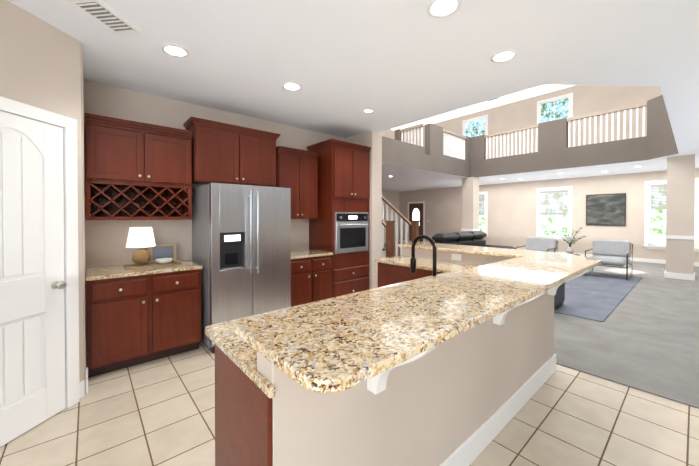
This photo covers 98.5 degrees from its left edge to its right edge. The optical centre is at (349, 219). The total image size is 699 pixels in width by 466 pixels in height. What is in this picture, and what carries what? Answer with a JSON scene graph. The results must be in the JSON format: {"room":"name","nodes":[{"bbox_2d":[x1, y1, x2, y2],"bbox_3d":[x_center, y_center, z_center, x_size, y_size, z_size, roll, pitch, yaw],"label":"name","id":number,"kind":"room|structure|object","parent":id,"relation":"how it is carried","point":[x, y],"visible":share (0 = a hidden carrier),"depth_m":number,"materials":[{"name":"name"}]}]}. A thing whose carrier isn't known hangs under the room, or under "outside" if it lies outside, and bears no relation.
{"room":"kitchen","nodes":[
{"label":"kitchen","id":0,"kind":"room"},
{"bbox_2d":[0,0,85,393],"bbox_3d":[-2.685,0.013,1.172,2.471,2.820,3.151,-1,1,-41],"label":"wall","id":1,"kind":"structure","parent":0,"point":[41,64],"depth_m":2.17,"materials":[{"name":"paint"}]},
{"bbox_2d":[0,111,65,446],"bbox_3d":[-2.162,0.367,1.934,0.489,2.080,0.434,-1,1,-41],"label":"pantry door","id":2,"kind":"structure","parent":1,"relation":"in","point":[32,338],"depth_m":2.02,"materials":[{"name":"white wood"}]},
{"bbox_2d":[0,96,84,407],"bbox_3d":[-2.293,0.336,1.021,2.069,2.177,1.865,-1,1,-41],"label":"door frame","id":3,"kind":"structure","parent":1,"relation":"attached to","point":[74,390],"depth_m":2.26,"materials":[{"name":"white wood"}]},
{"bbox_2d":[84,80,344,356],"bbox_3d":[-1.429,-0.018,4.250,3.462,2.820,0.150,-1,1,-41],"label":"wall","id":4,"kind":"structure","parent":0,"point":[105,242],"depth_m":3.45,"materials":[{"name":"paint"}]},
{"bbox_2d":[85,113,192,219],"bbox_3d":[-2.213,-0.492,3.209,0.905,0.990,0.378,-1,1,-41],"label":"upper cabinet","id":5,"kind":"object","parent":4,"relation":"attached to","point":[134,170],"visible":1,"depth_m":3.10,"materials":[{"name":"brown wood"}]},
{"bbox_2d":[183,116,280,186],"bbox_3d":[-1.468,-0.799,3.854,1.102,0.710,0.378,-1,1,-41],"label":"upper cabinet","id":6,"kind":"object","parent":4,"relation":"attached to","point":[225,153],"visible":0.98,"depth_m":3.67,"materials":[{"name":"brown wood"}]},
{"bbox_2d":[276,146,318,218],"bbox_3d":[-0.821,-0.505,4.419,0.655,0.990,0.378,-1,1,-41],"label":"upper cabinet","id":7,"kind":"object","parent":4,"relation":"attached to","point":[297,171],"visible":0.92,"depth_m":4.31,"materials":[{"name":"brown wood"}]},
{"bbox_2d":[0,341,698,465],"bbox_3d":[-0.425,1.501,-1.592,9.610,0.100,10.410,-1,1,-41],"label":"floor","id":8,"kind":"structure","parent":0,"point":[159,412],"depth_m":2.06,"materials":[{"name":"beige tile"}]},
{"bbox_2d":[86,259,201,377],"bbox_3d":[-2.113,0.946,3.125,0.933,0.914,0.658,-1,1,-41],"label":"base cabinet","id":9,"kind":"object","parent":8,"relation":"on","point":[137,316],"visible":0.98,"depth_m":2.86,"materials":[{"name":"brown wood"}]},
{"bbox_2d":[124,260,182,269],"bbox_3d":[-2.087,0.480,3.214,0.500,0.014,0.260,-1,1,-41],"label":"tray","id":10,"kind":"object","parent":9,"relation":"on","point":[144,265],"visible":0.98,"depth_m":3.16,"materials":[{"name":"brown wood"}]},
{"bbox_2d":[126,227,155,263],"bbox_3d":[-2.183,0.273,3.155,0.260,0.386,0.260,-1,1,-41],"label":"lamp","id":11,"kind":"object","parent":10,"relation":"on","point":[141,238],"visible":1,"depth_m":3.08,"materials":[{"name":"fabric"}]},
{"bbox_2d":[149,243,176,262],"bbox_3d":[-2.081,0.370,3.361,0.260,0.205,0.053,0,1,-37],"label":"photo frame","id":12,"kind":"object","parent":10,"relation":"on","point":[163,250],"visible":0.71,"depth_m":3.36,"materials":[{"name":"brown wood"}]},
{"bbox_2d":[155,258,172,263],"bbox_3d":[-1.992,0.447,3.243,0.164,0.050,0.164,-1,1,-41],"label":"bowl","id":13,"kind":"object","parent":10,"relation":"on","point":[164,260],"visible":1,"depth_m":3.21,"materials":[{"name":"white ceramic"}]},
{"bbox_2d":[192,183,290,352],"bbox_3d":[-1.303,0.505,3.677,0.930,1.785,0.829,-1,1,-41],"label":"fridge","id":14,"kind":"object","parent":8,"relation":"on","point":[241,244],"visible":0.88,"depth_m":3.35,"materials":[{"name":"silver metal"}]},
{"bbox_2d":[291,249,332,306],"bbox_3d":[-0.713,0.934,4.342,0.732,0.914,0.658,-1,1,-41],"label":"base cabinet","id":15,"kind":"object","parent":8,"relation":"on","point":[311,275],"visible":0.56,"depth_m":4.14,"materials":[{"name":"brown wood"}]},
{"bbox_2d":[306,139,371,297],"bbox_3d":[-0.154,0.114,4.799,0.808,2.545,0.689,-1,1,-41],"label":"tall cabinet","id":16,"kind":"object","parent":8,"relation":"on","point":[339,227],"visible":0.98,"depth_m":4.55,"materials":[{"name":"brown wood"}]},
{"bbox_2d":[205,266,595,465],"bbox_3d":[0.373,0.891,2.408,2.881,1.040,1.991,-1,1,-41],"label":"kitchen island","id":17,"kind":"object","parent":8,"relation":"on","point":[452,362],"depth_m":1.35,"materials":[{"name":"paint"}]},
{"bbox_2d":[221,242,601,405],"bbox_3d":[0.481,0.355,2.492,3.250,0.030,2.095,-1,1,-41],"label":"island countertop","id":18,"kind":"structure","parent":17,"relation":"on","point":[329,348],"depth_m":1.16,"materials":[{"name":"beige stone"}]},
{"bbox_2d":[410,235,436,275],"bbox_3d":[0.526,0.301,2.032,0.132,0.398,0.218,-1,1,-41],"label":"faucet","id":19,"kind":"object","parent":18,"relation":"on","point":[413,260],"visible":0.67,"depth_m":2.01,"materials":[{"name":"black metal"}]},
{"bbox_2d":[8,0,698,191],"bbox_3d":[0.579,-1.672,4.608,19.300,0.480,18.500,-1,1,-41],"label":"ceiling","id":20,"kind":"structure","parent":0,"point":[345,64],"depth_m":2.67,"materials":[{"name":"white paint"}]},
{"bbox_2d":[67,0,140,34],"bbox_3d":[-1.676,-1.396,2.082,0.200,0.020,0.360,0,1,7],"label":"ceiling vent","id":21,"kind":"object","parent":20,"relation":"in","point":[103,13],"visible":1,"depth_m":2.06,"materials":[{"name":"white metal"}]},
{"bbox_2d":[161,44,188,57],"bbox_3d":[-1.448,-1.407,2.505,0.199,0.008,0.205,-1,1,-41],"label":"recessed light","id":22,"kind":"object","parent":20,"relation":"in","point":[174,50],"depth_m":2.50,"materials":[{"name":"white"}]},
{"bbox_2d":[282,82,301,90],"bbox_3d":[-0.609,-1.413,3.193,0.195,0.008,0.208,-1,1,-41],"label":"recessed light","id":23,"kind":"object","parent":20,"relation":"in","point":[291,86],"depth_m":3.20,"materials":[{"name":"white"}]},
{"bbox_2d":[427,0,460,17],"bbox_3d":[0.618,-1.401,1.980,0.214,0.008,0.208,-1,1,-41],"label":"recessed light","id":24,"kind":"object","parent":20,"relation":"in","point":[440,8],"depth_m":1.99,"materials":[{"name":"white plastic"}]},
{"bbox_2d":[491,50,516,62],"bbox_3d":[1.325,-1.407,2.591,0.206,0.008,0.198,-1,1,-41],"label":"recessed light","id":25,"kind":"object","parent":20,"relation":"in","point":[505,55],"depth_m":2.60,"materials":[{"name":"white plastic"}]},
{"bbox_2d":[395,95,672,163],"bbox_3d":[3.577,-2.425,7.477,6.000,0.970,6.390,-1,1,-41],"label":"railing","id":26,"kind":"object","parent":20,"relation":"on","point":[552,136],"visible":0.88,"depth_m":9.06,"materials":[{"name":"white wood"}]},
{"bbox_2d":[345,130,381,288],"bbox_3d":[-2.489,-1.698,8.268,0.230,6.100,8.950,-1,1,-41],"label":"wall","id":27,"kind":"structure","parent":0,"point":[372,139],"depth_m":4.89,"materials":[{"name":"paint"}]},
{"bbox_2d":[381,129,394,138],"bbox_3d":[0.737,-3.415,14.929,5.500,2.800,0.100,-1,1,-41],"label":"wall","id":28,"kind":"structure","parent":0,"point":[389,133],"depth_m":16.05,"materials":[{"name":"paint"}]},
{"bbox_2d":[382,190,398,242],"bbox_3d":[-0.852,-1.754,13.763,9.450,6.100,0.200,-1,1,-41],"label":"wall","id":29,"kind":"structure","parent":0,"point":[392,197],"depth_m":16.36,"materials":[{"name":"paint"}]},
{"bbox_2d":[384,242,402,255],"bbox_3d":[-2.760,1.396,8.633,19.500,0.104,8.090,-1,1,-41],"label":"floor","id":30,"kind":"structure","parent":0,"point":[394,249],"depth_m":13.09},
{"bbox_2d":[382,196,419,257],"bbox_3d":[0.597,0.228,6.222,1.040,2.282,1.965,-1,1,-41],"label":"stairs","id":31,"kind":"structure","parent":30,"relation":"on","point":[388,251],"depth_m":6.02,"materials":[{"name":"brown wood"}]},
{"bbox_2d":[461,177,478,231],"bbox_3d":[4.346,-0.084,10.838,0.470,2.820,0.470,-1,1,-41],"label":"column","id":32,"kind":"structure","parent":30,"relation":"on","point":[470,203],"depth_m":10.68,"materials":[{"name":"paint"}]},
{"bbox_2d":[382,136,424,153],"bbox_3d":[0.731,-2.042,7.730,3.930,0.201,0.120,-1,1,-41],"label":"wall","id":33,"kind":"structure","parent":0,"point":[400,144],"depth_m":8.28,"materials":[{"name":"beige paint"}]},
{"bbox_2d":[391,85,574,130],"bbox_3d":[0.654,-4.787,4.642,19.500,0.150,18.500,-1,1,-41],"label":"ceiling","id":34,"kind":"structure","parent":0,"point":[524,94],"depth_m":12.43,"materials":[{"name":"white paint"}]},
{"bbox_2d":[399,85,698,261],"bbox_3d":[7.939,-1.726,11.002,0.200,6.100,18.500,-1,1,-41],"label":"wall","id":35,"kind":"structure","parent":0,"point":[511,214],"depth_m":11.21,"materials":[{"name":"paint"}]},
{"bbox_2d":[86,240,698,393],"bbox_3d":[3.395,1.309,6.091,13.142,0.130,17.000,-1,1,-41],"label":"baseboard","id":36,"kind":"structure","parent":35,"relation":"attached to","point":[646,260],"depth_m":9.31,"materials":[{"name":"white"}]},
{"bbox_2d":[409,203,422,241],"bbox_3d":[3.522,0.207,15.934,0.020,2.116,0.902,-1,1,-41],"label":"front door","id":37,"kind":"structure","parent":35,"relation":"in","point":[416,211],"depth_m":15.90,"materials":[{"name":"brown wood"}]},
{"bbox_2d":[408,201,424,242],"bbox_3d":[3.521,0.160,15.933,0.022,2.230,1.110,-1,1,-41],"label":"door frame","id":38,"kind":"structure","parent":35,"relation":"attached to","point":[423,202],"depth_m":15.57,"materials":[{"name":"white"}]},
{"bbox_2d":[462,114,487,136],"bbox_3d":[5.596,-4.056,13.474,0.060,1.010,1.240,-1,1,-41],"label":"window","id":39,"kind":"structure","parent":35,"relation":"in","point":[475,126],"depth_m":13.45,"materials":[{"name":"white"}]},
{"bbox_2d":[479,191,487,236],"bbox_3d":[5.596,-0.231,13.512,0.060,2.000,1.240,-1,1,-41],"label":"window","id":40,"kind":"structure","parent":35,"relation":"in","point":[483,211],"depth_m":13.19,"materials":[{"name":"white"}]},
{"bbox_2d":[536,186,572,241],"bbox_3d":[7.593,-0.208,11.214,0.060,2.000,1.210,-1,1,-41],"label":"window","id":41,"kind":"structure","parent":35,"relation":"in","point":[553,209],"depth_m":11.19,"materials":[{"name":"white"}]},
{"bbox_2d":[537,93,572,123],"bbox_3d":[7.593,-4.033,11.176,0.060,1.010,1.210,-1,1,-41],"label":"window","id":42,"kind":"structure","parent":35,"relation":"in","point":[556,108],"depth_m":11.16,"materials":[{"name":"white"}]},
{"bbox_2d":[586,193,625,225],"bbox_3d":[8.577,-0.327,10.097,0.038,1.060,1.025,-1,1,-41],"label":"painting","id":43,"kind":"object","parent":35,"relation":"attached to","point":[605,209],"visible":0.93,"depth_m":10.06,"materials":[{"name":"black"}]},
{"bbox_2d":[643,178,698,251],"bbox_3d":[9.554,-0.135,8.958,0.060,2.120,1.180,-1,1,-41],"label":"window","id":44,"kind":"structure","parent":35,"relation":"in","point":[655,214],"depth_m":9.17,"materials":[{"name":"white"}]},
{"bbox_2d":[554,261,698,408],"bbox_3d":[6.593,1.427,5.195,9.890,0.112,11.450,-1,1,-41],"label":"floor carpet","id":45,"kind":"object","parent":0,"point":[644,336],"depth_m":3.51,"materials":[{"name":"grey carpet"}]},
{"bbox_2d":[554,271,641,321],"bbox_3d":[3.975,1.348,6.827,4.500,0.012,3.450,-1,1,-41],"label":"rug","id":46,"kind":"object","parent":45,"relation":"on","point":[597,296],"visible":0.36,"depth_m":5.45,"materials":[{"name":"grey fabric"}]},
{"bbox_2d":[432,231,515,248],"bbox_3d":[3.116,0.831,7.574,2.712,1.005,1.052,-1,1,-41],"label":"sofa","id":47,"kind":"object","parent":46,"relation":"on","point":[471,238],"visible":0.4,"depth_m":7.73,"materials":[{"name":"black leather"}]},
{"bbox_2d":[516,236,557,251],"bbox_3d":[5.067,0.906,8.136,0.891,0.846,0.784,-1,1,-41],"label":"lounge chair","id":48,"kind":"object","parent":46,"relation":"on","point":[548,244],"visible":0.48,"depth_m":8.25,"materials":[{"name":"grey fabric"}]},
{"bbox_2d":[554,282,564,309],"bbox_3d":[2.793,0.933,4.875,0.960,0.855,0.960,-1,1,-41],"label":"recliner","id":49,"kind":"object","parent":46,"relation":"on","point":[559,298],"visible":0.02,"depth_m":4.64,"materials":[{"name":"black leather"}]},
{"bbox_2d":[584,239,632,279],"bbox_3d":[6.207,0.915,7.206,0.891,0.846,0.784,-1,1,-41],"label":"lounge chair","id":50,"kind":"object","parent":46,"relation":"on","point":[612,253],"visible":0.77,"depth_m":7.22,"materials":[{"name":"fabric"},{"name":"metal"}]},
{"bbox_2d":[664,154,694,280],"bbox_3d":[7.685,-0.046,6.996,0.470,2.820,0.470,-1,1,-41],"label":"column","id":51,"kind":"structure","parent":45,"relation":"on","point":[680,207],"depth_m":6.85,"materials":[{"name":"paint"}]},
{"bbox_3d":[5.376,1.086,7.347,0.430,0.500,0.430,-1,1,-41],"label":"side table","id":52,"kind":"object","parent":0,"visible":0},
{"bbox_2d":[547,227,588,253],"bbox_3d":[5.391,0.509,7.447,0.858,0.649,0.875,-1,1,-41],"label":"potted plant","id":53,"kind":"object","parent":52,"relation":"on","point":[570,250],"visible":1,"depth_m":7.33,"materials":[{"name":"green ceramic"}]}
]}

